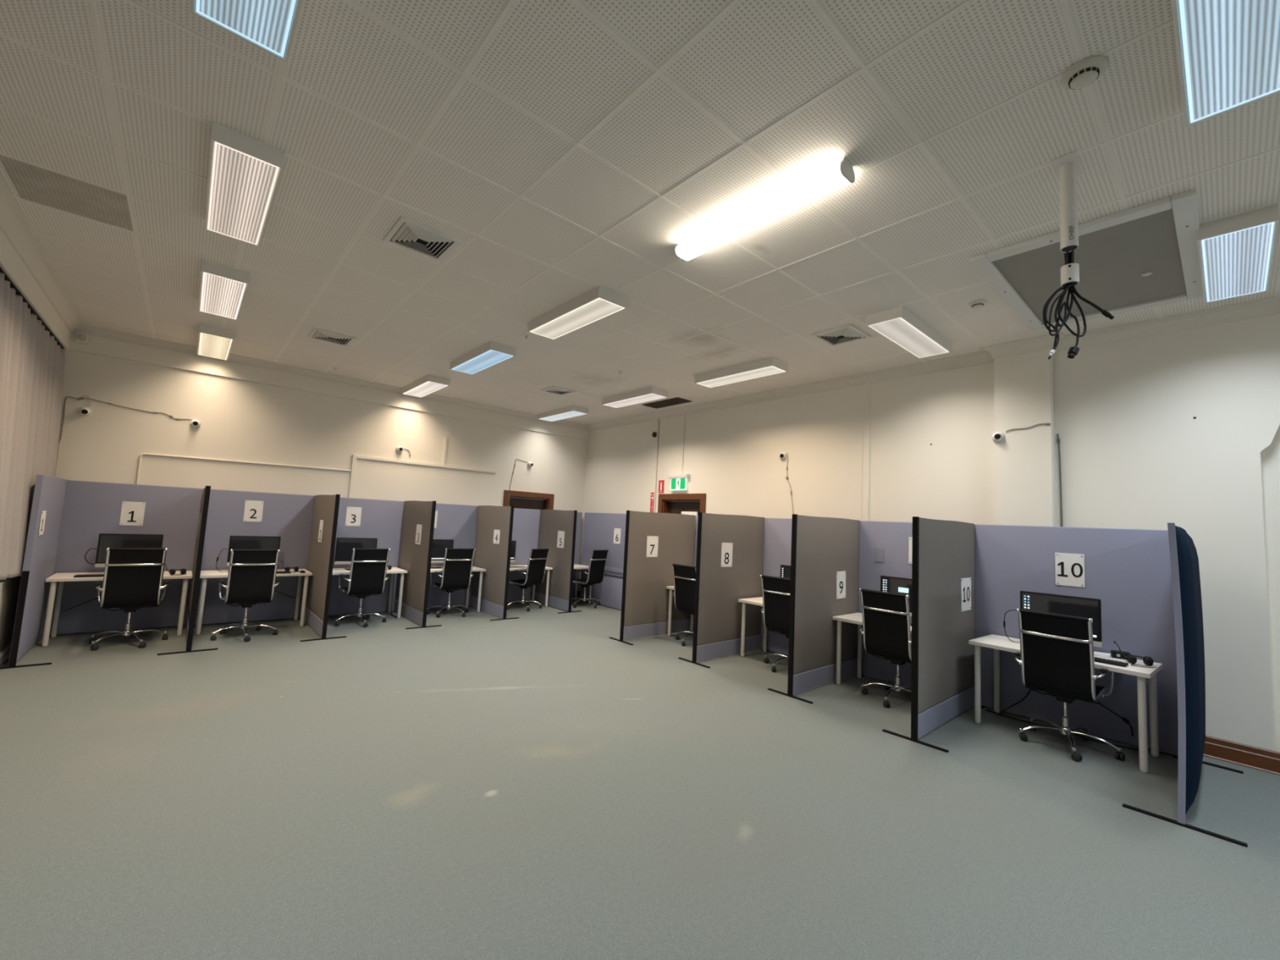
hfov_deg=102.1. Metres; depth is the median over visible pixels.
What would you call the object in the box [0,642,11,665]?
baseboard
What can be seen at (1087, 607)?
computer
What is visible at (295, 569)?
ear cup
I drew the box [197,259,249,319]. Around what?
ceiling light
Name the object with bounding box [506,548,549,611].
office chair
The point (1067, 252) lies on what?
cable
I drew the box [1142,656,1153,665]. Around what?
ear cup
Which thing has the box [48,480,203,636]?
panel
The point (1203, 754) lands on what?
cable
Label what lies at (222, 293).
diffuser
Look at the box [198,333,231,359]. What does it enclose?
diffuser
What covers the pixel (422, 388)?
diffuser
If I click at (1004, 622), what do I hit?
cable
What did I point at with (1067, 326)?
cable
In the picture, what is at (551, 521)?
divider
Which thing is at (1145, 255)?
ceiling hatch
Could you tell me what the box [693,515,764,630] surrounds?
panel
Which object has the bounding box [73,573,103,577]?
keyboard
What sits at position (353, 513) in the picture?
sheet
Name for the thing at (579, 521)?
panel
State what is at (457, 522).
panel
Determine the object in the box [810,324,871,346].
ceiling vent
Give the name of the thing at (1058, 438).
conduit
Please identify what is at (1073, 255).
cable
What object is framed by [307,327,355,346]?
ceiling vent
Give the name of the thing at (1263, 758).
baseboard
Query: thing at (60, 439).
cable
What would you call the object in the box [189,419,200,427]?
security camera
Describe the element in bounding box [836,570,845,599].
sheet
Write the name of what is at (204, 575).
desk
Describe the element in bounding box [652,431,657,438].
fire alarm sounder
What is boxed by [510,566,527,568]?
keyboard
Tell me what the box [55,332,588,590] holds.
wall
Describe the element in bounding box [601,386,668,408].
ceiling light
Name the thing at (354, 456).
trunking
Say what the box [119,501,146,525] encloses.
sheet
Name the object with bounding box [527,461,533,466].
security camera
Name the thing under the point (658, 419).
trim
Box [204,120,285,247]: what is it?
ceiling light
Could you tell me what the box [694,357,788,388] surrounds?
ceiling light
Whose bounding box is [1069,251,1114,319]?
cable
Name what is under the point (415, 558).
divider
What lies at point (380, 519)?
panel
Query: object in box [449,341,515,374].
ceiling light
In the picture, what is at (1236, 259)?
diffuser
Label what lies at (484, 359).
diffuser
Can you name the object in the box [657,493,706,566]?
door
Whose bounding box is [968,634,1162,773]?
desk
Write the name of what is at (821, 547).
divider
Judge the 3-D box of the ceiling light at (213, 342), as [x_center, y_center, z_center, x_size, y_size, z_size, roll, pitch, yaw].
[-5.387,-1.727,6.560,0.326,0.100,1.250,7,-6,-41]
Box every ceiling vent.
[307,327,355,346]
[382,215,461,262]
[540,385,575,395]
[642,396,692,408]
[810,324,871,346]
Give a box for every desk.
[41,570,192,646]
[195,568,312,635]
[332,567,407,618]
[430,566,485,612]
[509,564,552,607]
[573,564,591,604]
[666,586,693,636]
[737,596,767,657]
[832,612,911,684]
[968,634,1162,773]
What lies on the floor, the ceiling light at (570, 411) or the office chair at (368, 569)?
the office chair at (368, 569)
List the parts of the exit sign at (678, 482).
lit panel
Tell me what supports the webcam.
on the paper sheets at (1095, 653)
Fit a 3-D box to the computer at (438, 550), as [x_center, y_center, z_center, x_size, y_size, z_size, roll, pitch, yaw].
[-3.412,1.234,8.673,0.560,0.478,0.190,7,-6,-41]
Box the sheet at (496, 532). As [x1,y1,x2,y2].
[493,529,500,543]
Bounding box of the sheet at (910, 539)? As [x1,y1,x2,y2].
[908,537,912,564]
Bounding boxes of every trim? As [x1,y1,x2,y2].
[0,173,1279,431]
[653,418,658,512]
[862,382,871,520]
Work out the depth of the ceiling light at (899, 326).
4.97 m
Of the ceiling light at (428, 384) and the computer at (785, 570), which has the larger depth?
the ceiling light at (428, 384)
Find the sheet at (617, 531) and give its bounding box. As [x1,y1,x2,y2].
[613,528,621,544]
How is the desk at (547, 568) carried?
on the floor
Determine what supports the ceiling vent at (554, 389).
in the ceiling
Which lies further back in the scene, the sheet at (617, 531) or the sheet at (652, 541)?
the sheet at (617, 531)
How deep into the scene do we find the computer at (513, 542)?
9.60 m
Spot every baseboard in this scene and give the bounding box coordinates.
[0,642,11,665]
[577,591,1279,773]
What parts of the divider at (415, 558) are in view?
fabric panel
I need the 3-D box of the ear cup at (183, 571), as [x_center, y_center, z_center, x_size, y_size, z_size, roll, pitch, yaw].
[-5.699,1.139,6.461,0.066,0.065,0.045,0,-6,32]
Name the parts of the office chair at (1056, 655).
armrest, rail, leg, leg, backrest, seat, rail, armrest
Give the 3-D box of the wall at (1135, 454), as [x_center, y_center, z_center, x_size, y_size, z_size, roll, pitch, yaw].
[3.364,0.479,6.045,0.200,3.690,14.050,7,-6,-41]
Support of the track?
attached to the wall at (11, 262)
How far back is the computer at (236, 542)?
7.04 m
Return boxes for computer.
[94,533,163,567]
[226,535,280,565]
[333,537,377,570]
[431,538,453,568]
[510,540,515,562]
[780,564,791,578]
[880,575,911,626]
[1020,591,1102,647]
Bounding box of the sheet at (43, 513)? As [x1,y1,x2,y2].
[38,511,46,535]
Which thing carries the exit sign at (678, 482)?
attached to the wall at (1135, 454)
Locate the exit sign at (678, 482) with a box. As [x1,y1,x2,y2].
[668,415,689,490]
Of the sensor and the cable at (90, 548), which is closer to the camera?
the cable at (90, 548)
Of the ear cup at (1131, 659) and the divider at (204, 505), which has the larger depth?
the divider at (204, 505)
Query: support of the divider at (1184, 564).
on the floor
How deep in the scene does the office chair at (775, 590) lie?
6.14 m
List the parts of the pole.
ceiling plate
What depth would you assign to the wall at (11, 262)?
4.98 m
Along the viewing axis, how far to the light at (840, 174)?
3.18 m
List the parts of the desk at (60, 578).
leg, leg, leg, leg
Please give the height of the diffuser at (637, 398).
0.006 m
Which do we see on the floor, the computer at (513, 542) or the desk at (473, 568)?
the desk at (473, 568)
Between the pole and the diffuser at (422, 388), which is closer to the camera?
the pole
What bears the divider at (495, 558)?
on the floor
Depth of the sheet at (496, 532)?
8.75 m
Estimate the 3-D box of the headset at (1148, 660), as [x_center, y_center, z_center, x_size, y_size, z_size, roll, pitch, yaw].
[3.979,1.397,4.140,0.205,0.145,0.255,1,-5,20]
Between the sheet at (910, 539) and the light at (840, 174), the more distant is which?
the sheet at (910, 539)
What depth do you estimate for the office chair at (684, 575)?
7.24 m
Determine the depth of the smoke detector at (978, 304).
4.43 m
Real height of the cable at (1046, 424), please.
0.060 m
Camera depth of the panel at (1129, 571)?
4.56 m
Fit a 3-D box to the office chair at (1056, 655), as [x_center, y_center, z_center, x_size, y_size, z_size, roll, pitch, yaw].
[3.552,1.643,4.288,0.699,1.099,0.650,7,-6,-39]
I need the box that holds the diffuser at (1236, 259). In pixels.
[1201,222,1274,302]
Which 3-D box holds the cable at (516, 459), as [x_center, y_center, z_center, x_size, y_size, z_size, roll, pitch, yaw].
[-2.385,0.128,10.082,0.042,1.077,0.377,-2,-7,44]
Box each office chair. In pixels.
[88,547,168,650]
[210,549,279,641]
[334,548,390,627]
[426,548,475,617]
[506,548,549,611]
[572,550,608,608]
[671,563,696,645]
[760,574,790,671]
[859,588,911,707]
[1014,608,1124,761]
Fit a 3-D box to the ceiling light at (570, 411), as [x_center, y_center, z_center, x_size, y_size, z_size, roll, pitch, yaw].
[-1.480,-1.255,9.837,0.326,0.100,1.250,7,-6,-41]
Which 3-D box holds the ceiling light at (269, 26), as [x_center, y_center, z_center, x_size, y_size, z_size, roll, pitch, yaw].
[-1.260,-1.921,1.710,0.326,0.100,1.250,7,-6,-41]
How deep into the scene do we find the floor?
2.96 m
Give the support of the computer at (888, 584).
on the desk at (854, 618)
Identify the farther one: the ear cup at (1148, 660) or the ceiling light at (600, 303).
the ceiling light at (600, 303)
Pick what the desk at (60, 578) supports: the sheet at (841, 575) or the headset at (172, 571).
the headset at (172, 571)
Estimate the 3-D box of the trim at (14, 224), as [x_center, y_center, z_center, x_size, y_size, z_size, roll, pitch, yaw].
[0.523,-1.670,3.625,7.630,0.122,13.650,7,-6,-41]
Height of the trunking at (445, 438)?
0.490 m
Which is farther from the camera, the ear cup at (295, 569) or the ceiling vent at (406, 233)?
the ear cup at (295, 569)
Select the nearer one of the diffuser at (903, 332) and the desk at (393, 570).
the diffuser at (903, 332)
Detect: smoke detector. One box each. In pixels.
[968,299,986,308]
[1059,55,1108,89]
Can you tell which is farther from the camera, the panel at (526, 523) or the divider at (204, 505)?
the panel at (526, 523)
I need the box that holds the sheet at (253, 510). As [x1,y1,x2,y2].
[243,500,263,521]
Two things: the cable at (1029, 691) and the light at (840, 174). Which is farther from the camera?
the cable at (1029, 691)
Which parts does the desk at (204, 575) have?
leg, leg, leg, leg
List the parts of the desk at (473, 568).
leg, leg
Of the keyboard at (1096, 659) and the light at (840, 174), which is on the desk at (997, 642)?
the keyboard at (1096, 659)
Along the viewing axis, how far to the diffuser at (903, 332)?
5.05 m
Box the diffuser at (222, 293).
[200,271,245,319]
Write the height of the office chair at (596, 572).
1.099 m
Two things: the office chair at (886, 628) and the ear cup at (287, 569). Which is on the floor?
the office chair at (886, 628)
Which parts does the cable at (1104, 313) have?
cord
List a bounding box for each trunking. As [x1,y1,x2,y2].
[348,454,496,497]
[442,437,447,464]
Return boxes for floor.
[0,599,1279,959]
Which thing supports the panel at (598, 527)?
on the floor
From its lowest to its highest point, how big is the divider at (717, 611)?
1.824 m
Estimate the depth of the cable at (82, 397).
6.56 m
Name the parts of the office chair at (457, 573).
leg, armrest, rail, leg, seat, leg, backrest, rail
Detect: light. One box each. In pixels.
[190,0,302,62]
[196,324,235,360]
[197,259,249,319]
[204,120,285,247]
[401,374,450,397]
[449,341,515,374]
[527,285,627,340]
[537,405,588,422]
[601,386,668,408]
[674,157,855,261]
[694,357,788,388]
[865,306,951,359]
[1171,0,1279,127]
[1196,203,1279,303]
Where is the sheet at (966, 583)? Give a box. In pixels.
[960,577,971,611]
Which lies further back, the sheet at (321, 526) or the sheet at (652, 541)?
the sheet at (652, 541)
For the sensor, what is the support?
attached to the wall at (244, 412)
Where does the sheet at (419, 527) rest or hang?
attached to the divider at (415, 558)
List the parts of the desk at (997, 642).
leg, leg, leg, leg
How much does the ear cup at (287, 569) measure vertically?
0.065 m
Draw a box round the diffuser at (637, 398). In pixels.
[604,393,666,408]
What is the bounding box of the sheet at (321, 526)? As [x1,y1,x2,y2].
[317,520,323,542]
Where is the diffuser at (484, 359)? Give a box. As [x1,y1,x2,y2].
[451,349,512,373]
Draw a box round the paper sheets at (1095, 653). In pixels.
[1093,651,1126,660]
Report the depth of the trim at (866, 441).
6.55 m
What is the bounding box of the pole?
[1052,151,1084,286]
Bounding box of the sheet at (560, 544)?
[556,530,564,547]
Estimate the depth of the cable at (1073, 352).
2.71 m
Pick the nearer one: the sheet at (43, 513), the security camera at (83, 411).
the sheet at (43, 513)
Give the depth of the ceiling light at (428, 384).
8.06 m
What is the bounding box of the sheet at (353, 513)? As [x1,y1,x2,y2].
[345,506,361,526]
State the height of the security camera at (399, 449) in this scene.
0.116 m
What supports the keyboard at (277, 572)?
on the desk at (204, 575)
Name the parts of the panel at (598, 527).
panel, rail, rail, fabric panel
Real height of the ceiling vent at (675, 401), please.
0.014 m
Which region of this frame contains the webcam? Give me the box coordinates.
[1110,649,1131,659]
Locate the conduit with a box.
[135,453,351,484]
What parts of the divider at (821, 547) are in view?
fabric panel, fabric panel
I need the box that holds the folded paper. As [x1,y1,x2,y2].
[681,511,697,528]
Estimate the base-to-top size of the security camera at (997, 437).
0.116 m
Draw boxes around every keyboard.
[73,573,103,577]
[276,571,291,573]
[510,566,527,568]
[1093,657,1128,666]
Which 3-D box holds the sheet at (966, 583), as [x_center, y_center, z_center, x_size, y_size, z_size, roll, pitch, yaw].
[3.189,1.116,5.057,0.290,0.315,0.006,7,-6,-41]
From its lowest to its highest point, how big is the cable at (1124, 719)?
0.405 m
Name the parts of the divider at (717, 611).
fabric panel, fabric panel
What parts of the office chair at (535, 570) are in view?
armrest, rail, seat, leg, backrest, rail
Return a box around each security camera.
[78,406,91,416]
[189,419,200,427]
[395,445,403,452]
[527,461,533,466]
[778,452,786,459]
[991,431,1004,442]
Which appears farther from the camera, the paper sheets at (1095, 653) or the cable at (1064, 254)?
the paper sheets at (1095, 653)
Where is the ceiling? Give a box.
[0,0,1279,424]
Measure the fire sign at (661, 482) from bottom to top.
0.230 m
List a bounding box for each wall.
[0,227,71,651]
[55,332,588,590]
[577,313,1279,751]
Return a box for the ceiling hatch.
[969,188,1205,330]
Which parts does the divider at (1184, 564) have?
fabric panel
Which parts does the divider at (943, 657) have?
fabric panel, fabric panel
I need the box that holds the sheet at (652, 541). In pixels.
[646,536,658,556]
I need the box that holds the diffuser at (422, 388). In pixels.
[403,381,447,397]
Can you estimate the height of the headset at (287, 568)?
0.145 m
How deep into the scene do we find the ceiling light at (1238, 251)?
3.36 m
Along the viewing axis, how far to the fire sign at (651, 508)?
9.48 m
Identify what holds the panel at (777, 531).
on the floor
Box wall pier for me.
[994,348,1055,526]
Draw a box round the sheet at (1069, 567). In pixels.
[1054,552,1084,587]
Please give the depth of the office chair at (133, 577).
5.71 m
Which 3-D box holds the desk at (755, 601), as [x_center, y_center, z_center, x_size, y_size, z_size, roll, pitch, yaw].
[1.883,1.925,6.464,0.600,0.730,1.200,7,-6,-41]
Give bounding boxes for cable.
[56,395,78,465]
[63,596,101,611]
[78,396,191,419]
[84,548,97,564]
[215,548,228,572]
[508,458,526,504]
[654,421,659,512]
[785,453,793,514]
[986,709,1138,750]
[994,688,1031,714]
[1003,609,1017,642]
[1005,422,1049,431]
[1042,251,1069,332]
[1044,252,1069,356]
[1048,249,1074,359]
[1053,253,1074,327]
[1057,284,1086,337]
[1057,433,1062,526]
[1066,286,1079,358]
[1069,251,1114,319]
[1097,702,1133,736]
[1203,754,1279,774]
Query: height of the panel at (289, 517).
1.815 m
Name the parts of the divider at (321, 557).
fabric panel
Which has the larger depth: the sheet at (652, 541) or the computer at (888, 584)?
the sheet at (652, 541)
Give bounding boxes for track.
[0,266,64,349]
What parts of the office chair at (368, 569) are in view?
armrest, rail, leg, seat, backrest, rail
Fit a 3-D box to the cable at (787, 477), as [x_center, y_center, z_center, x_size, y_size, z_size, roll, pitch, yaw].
[2.134,0.236,7.319,0.040,1.262,0.181,7,-6,-41]
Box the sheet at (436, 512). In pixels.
[434,511,437,528]
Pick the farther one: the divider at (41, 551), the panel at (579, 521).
the panel at (579, 521)
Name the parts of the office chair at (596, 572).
armrest, rail, seat, rail, backrest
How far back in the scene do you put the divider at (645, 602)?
7.59 m
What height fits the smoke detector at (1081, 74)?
0.052 m
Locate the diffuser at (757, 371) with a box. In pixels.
[696,365,784,387]
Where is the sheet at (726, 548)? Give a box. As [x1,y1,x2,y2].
[720,542,733,567]
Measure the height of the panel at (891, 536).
1.815 m
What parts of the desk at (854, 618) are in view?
leg, leg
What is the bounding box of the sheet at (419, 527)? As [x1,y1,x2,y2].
[414,524,422,544]
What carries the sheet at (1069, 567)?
attached to the panel at (1129, 571)
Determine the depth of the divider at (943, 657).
4.60 m
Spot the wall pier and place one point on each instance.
(1024, 460)
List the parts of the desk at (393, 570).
leg, leg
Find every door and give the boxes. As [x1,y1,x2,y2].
[502,489,554,509]
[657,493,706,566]
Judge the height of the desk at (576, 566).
0.730 m
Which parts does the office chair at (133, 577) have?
armrest, rail, leg, leg, seat, backrest, leg, rail, armrest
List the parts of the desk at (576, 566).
leg, leg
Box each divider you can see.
[0,474,66,669]
[157,485,217,655]
[300,493,346,641]
[393,500,441,629]
[469,505,519,620]
[534,509,582,613]
[608,510,695,644]
[678,511,764,668]
[767,514,859,703]
[882,516,974,752]
[1122,522,1247,847]
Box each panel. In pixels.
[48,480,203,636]
[194,488,315,626]
[328,497,404,615]
[397,502,477,608]
[471,507,540,603]
[537,511,582,598]
[579,512,626,609]
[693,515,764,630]
[760,517,859,655]
[857,520,912,685]
[974,524,1177,759]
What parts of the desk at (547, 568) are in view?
leg, leg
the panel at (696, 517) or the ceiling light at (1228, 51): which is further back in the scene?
the panel at (696, 517)
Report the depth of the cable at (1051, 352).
2.71 m
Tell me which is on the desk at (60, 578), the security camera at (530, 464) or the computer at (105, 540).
the computer at (105, 540)
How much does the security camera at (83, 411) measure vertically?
0.116 m
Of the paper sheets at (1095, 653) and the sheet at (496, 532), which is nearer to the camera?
the paper sheets at (1095, 653)
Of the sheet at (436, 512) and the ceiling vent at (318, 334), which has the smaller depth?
the ceiling vent at (318, 334)
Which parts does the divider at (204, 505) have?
fabric panel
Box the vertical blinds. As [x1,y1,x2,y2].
[0,272,64,580]
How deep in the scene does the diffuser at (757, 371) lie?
6.64 m
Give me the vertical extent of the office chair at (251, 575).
1.099 m
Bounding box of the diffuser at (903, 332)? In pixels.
[868,317,948,357]
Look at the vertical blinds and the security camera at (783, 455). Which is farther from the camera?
the security camera at (783, 455)
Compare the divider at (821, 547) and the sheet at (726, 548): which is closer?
the divider at (821, 547)
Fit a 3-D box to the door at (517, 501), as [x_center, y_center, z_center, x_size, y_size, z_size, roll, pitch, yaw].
[-2.284,1.314,10.223,1.100,2.150,0.190,7,-6,-41]
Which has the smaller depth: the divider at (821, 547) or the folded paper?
the divider at (821, 547)
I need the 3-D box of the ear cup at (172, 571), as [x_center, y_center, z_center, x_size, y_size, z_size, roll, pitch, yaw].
[-5.754,1.129,6.372,0.066,0.065,0.045,0,-6,32]
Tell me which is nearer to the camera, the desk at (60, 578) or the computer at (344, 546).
the desk at (60, 578)
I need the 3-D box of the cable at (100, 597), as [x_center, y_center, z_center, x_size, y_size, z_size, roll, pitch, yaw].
[-6.456,1.382,6.168,0.526,0.328,0.026,7,-7,-43]
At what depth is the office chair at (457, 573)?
8.34 m
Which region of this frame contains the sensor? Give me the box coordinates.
[75,332,88,344]
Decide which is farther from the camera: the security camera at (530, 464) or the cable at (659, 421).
the security camera at (530, 464)
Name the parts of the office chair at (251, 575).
armrest, rail, leg, seat, backrest, leg, rail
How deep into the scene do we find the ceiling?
2.94 m
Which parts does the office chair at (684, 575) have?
rail, leg, backrest, seat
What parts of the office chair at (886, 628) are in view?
rail, leg, backrest, seat, leg, leg, rail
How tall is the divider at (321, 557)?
1.824 m
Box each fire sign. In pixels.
[649,492,653,512]
[657,480,664,493]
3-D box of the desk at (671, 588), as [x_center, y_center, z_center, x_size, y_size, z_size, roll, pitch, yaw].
[0.994,1.964,7.473,0.600,0.730,1.200,7,-6,-41]
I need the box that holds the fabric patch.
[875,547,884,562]
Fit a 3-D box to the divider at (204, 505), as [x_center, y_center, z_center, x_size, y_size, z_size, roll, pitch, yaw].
[-5.379,0.992,6.288,0.500,1.824,1.543,7,-6,-41]
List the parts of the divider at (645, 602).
fabric panel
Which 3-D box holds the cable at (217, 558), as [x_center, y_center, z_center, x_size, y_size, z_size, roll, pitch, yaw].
[-5.507,1.063,6.850,0.161,0.309,0.029,7,-7,-44]
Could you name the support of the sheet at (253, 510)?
attached to the panel at (289, 517)
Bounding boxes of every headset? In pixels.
[164,563,186,575]
[280,560,298,572]
[1113,640,1156,667]
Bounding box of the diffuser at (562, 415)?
[540,410,585,421]
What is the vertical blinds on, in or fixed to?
hanging from the track
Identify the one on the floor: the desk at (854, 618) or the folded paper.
the desk at (854, 618)
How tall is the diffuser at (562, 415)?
0.006 m
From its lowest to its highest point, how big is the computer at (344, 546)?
0.478 m
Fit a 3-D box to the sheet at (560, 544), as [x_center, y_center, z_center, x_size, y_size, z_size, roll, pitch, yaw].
[-1.477,1.105,9.642,0.006,0.310,0.230,7,-6,-41]
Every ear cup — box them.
[169,568,175,574]
[180,568,186,573]
[284,566,289,571]
[293,566,298,571]
[1126,654,1137,663]
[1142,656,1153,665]

